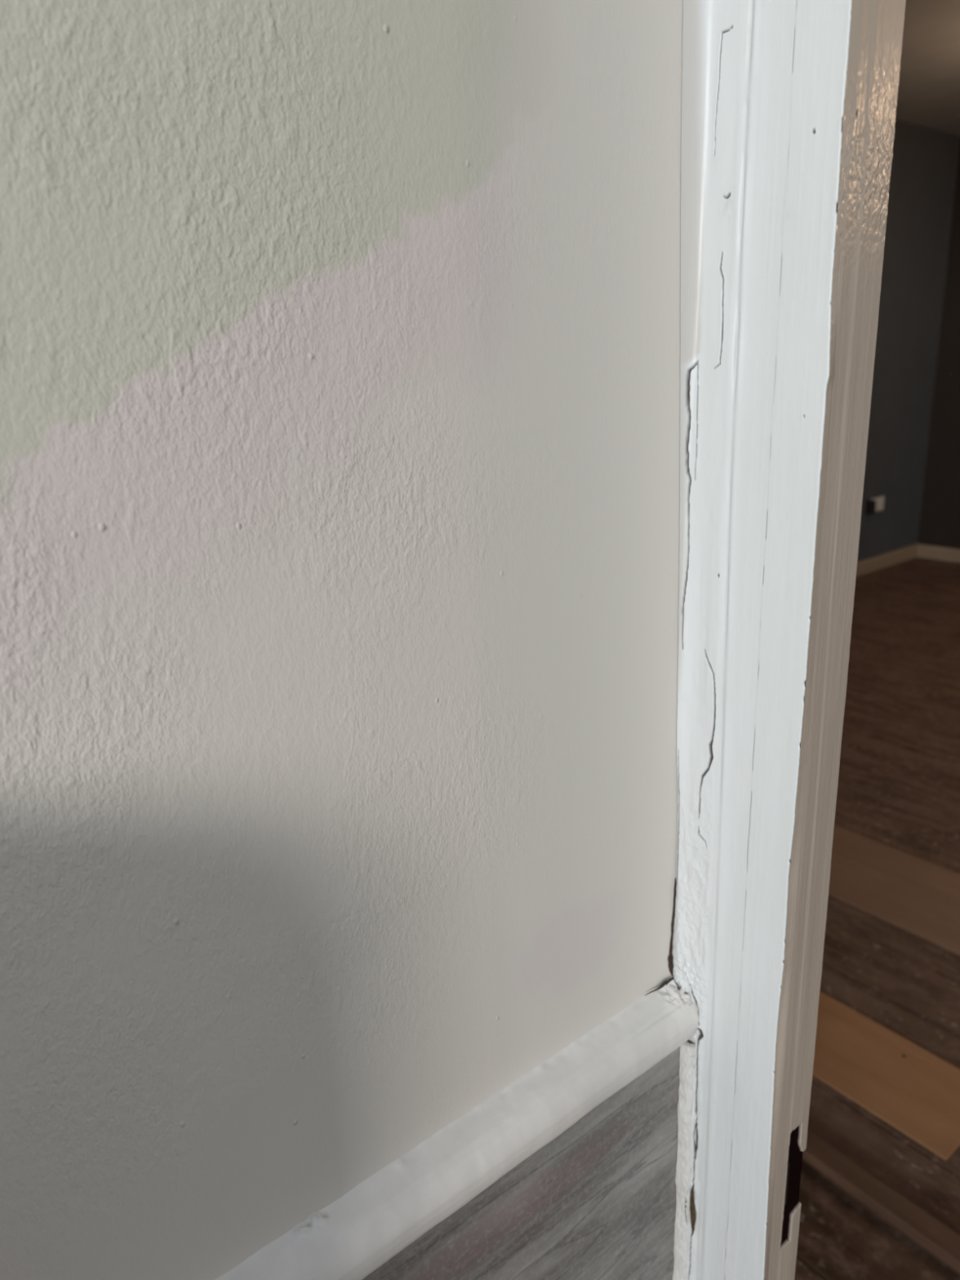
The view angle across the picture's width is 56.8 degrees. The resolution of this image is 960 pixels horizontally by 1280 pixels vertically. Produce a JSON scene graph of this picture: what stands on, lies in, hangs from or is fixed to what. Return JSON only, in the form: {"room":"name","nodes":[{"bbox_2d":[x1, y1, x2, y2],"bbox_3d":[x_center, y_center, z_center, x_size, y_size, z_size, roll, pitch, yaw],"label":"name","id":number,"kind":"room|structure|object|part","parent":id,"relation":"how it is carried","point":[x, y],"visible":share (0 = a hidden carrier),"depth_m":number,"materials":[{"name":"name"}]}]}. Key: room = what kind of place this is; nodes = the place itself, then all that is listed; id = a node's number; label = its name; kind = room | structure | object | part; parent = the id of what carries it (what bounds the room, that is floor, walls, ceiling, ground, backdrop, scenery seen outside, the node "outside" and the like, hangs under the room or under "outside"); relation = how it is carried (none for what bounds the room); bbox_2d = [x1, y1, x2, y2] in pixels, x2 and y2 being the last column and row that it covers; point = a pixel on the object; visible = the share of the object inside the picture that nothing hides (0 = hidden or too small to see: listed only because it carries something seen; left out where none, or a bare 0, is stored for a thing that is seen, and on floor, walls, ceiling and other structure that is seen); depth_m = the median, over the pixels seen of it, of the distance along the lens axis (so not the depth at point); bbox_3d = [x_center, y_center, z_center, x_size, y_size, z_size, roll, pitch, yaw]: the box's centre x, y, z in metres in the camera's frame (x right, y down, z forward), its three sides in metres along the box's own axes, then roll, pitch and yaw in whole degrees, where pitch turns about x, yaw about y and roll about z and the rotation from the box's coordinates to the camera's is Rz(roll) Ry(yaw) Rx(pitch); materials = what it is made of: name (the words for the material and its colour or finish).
{"room":"hallway","nodes":[
{"label":"hallway","id":0,"kind":"room"},
{"bbox_2d":[0,0,683,1279],"bbox_3d":[-1.860,0.472,-0.944,4.962,2.512,0.110,-15,21,-36],"label":"wall","id":1,"kind":"structure","parent":0,"point":[340,340],"depth_m":0.34,"materials":[{"name":"paint"}]},
{"bbox_2d":[215,976,698,1279],"bbox_3d":[-1.682,0.715,-0.805,4.599,0.039,0.022,-15,21,-36],"label":"baseboard","id":2,"kind":"structure","parent":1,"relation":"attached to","point":[352,1237],"depth_m":0.43,"materials":[{"name":"white wood"}]},
{"bbox_3d":[-1.802,1.225,-0.755,4.950,0.958,0.010,-15,21,-36],"label":"marble effect panel","id":3,"kind":"part","parent":1,"relation":"part of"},
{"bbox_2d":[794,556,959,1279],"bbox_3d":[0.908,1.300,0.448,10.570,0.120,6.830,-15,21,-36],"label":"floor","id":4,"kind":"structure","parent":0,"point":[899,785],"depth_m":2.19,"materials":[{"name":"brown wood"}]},
{"bbox_2d":[802,1128,959,1273],"bbox_3d":[0.486,0.861,1.678,0.048,0.022,2.600,-15,21,-36],"label":"batten","id":5,"kind":"object","parent":4,"relation":"on","point":[941,1241],"visible":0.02,"depth_m":1.45,"materials":[{"name":"brown wood"}]},
{"bbox_2d":[813,991,959,1159],"bbox_3d":[0.551,0.760,2.024,0.224,0.004,1.114,-15,21,-36],"label":"plank","id":6,"kind":"object","parent":4,"relation":"on","point":[916,1091],"visible":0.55,"depth_m":1.72,"materials":[{"name":"brown wood"}]},
{"bbox_2d":[828,824,959,955],"bbox_3d":[1.194,0.676,2.205,0.334,0.004,2.800,-15,21,-36],"label":"plank","id":7,"kind":"object","parent":4,"relation":"on","point":[921,897],"visible":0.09,"depth_m":2.31,"materials":[{"name":"brown wood"}]},
{"bbox_2d":[857,120,959,561],"bbox_3d":[0.695,-1.185,4.033,5.478,2.512,0.100,-15,21,-36],"label":"wall","id":8,"kind":"structure","parent":0,"point":[925,160],"depth_m":5.31,"materials":[{"name":"paint"}]},
{"bbox_2d":[865,499,875,515],"bbox_3d":[2.385,-0.810,5.420,0.045,0.085,0.045,-15,21,-36],"label":"plug","id":9,"kind":"object","parent":8,"relation":"attached to","point":[870,508],"visible":1,"depth_m":5.40,"materials":[{"name":"black plastic"}]},
{"bbox_2d":[871,496,884,511],"bbox_3d":[2.459,-0.839,5.494,0.146,0.086,0.012,-15,21,-36],"label":"wall socket","id":10,"kind":"object","parent":8,"relation":"attached to","point":[879,500],"visible":0.7,"depth_m":5.50,"materials":[{"name":"white plastic"}]},
{"bbox_2d":[856,544,918,576],"bbox_3d":[0.774,-0.012,4.342,5.458,0.084,0.020,-15,21,-36],"label":"baseboard","id":11,"kind":"structure","parent":8,"relation":"attached to","point":[866,566],"depth_m":5.69,"materials":[{"name":"beige paint"}]},
{"bbox_2d":[895,0,959,135],"bbox_3d":[2.062,-1.963,1.943,5.620,0.100,4.633,-15,21,-36],"label":"ceiling","id":12,"kind":"structure","parent":0,"point":[929,90],"depth_m":3.89,"materials":[{"name":"paint"}]},
{"bbox_2d":[917,148,959,549],"bbox_3d":[4.284,-1.309,3.936,0.096,2.512,4.633,-15,21,-36],"label":"wall","id":13,"kind":"structure","parent":0,"point":[940,517],"depth_m":5.64,"materials":[{"name":"paint"}]},
{"bbox_2d":[916,543,959,562],"bbox_3d":[4.288,-0.138,4.263,0.020,0.084,4.433,-15,21,-36],"label":"baseboard","id":14,"kind":"structure","parent":13,"relation":"attached to","point":[950,554],"depth_m":5.82,"materials":[{"name":"beige paint"}]},
{"bbox_3d":[0.212,-0.026,0.372,0.034,2.512,5.530,-15,21,-36],"label":"wall","id":15,"kind":"structure","parent":0,"visible":0},
{"bbox_2d":[644,0,906,1279],"bbox_3d":[0.401,0.241,0.180,0.074,2.100,0.905,-15,21,-36],"label":"door frame","id":16,"kind":"structure","parent":15,"relation":"in","point":[788,107],"depth_m":0.42,"materials":[{"name":"white paint"}]},
{"bbox_3d":[0.138,0.189,0.501,0.075,2.030,0.013,13,23,41],"label":"architrave","id":17,"kind":"part","parent":16,"relation":"part of","materials":[{"name":"white paint"}]}
]}

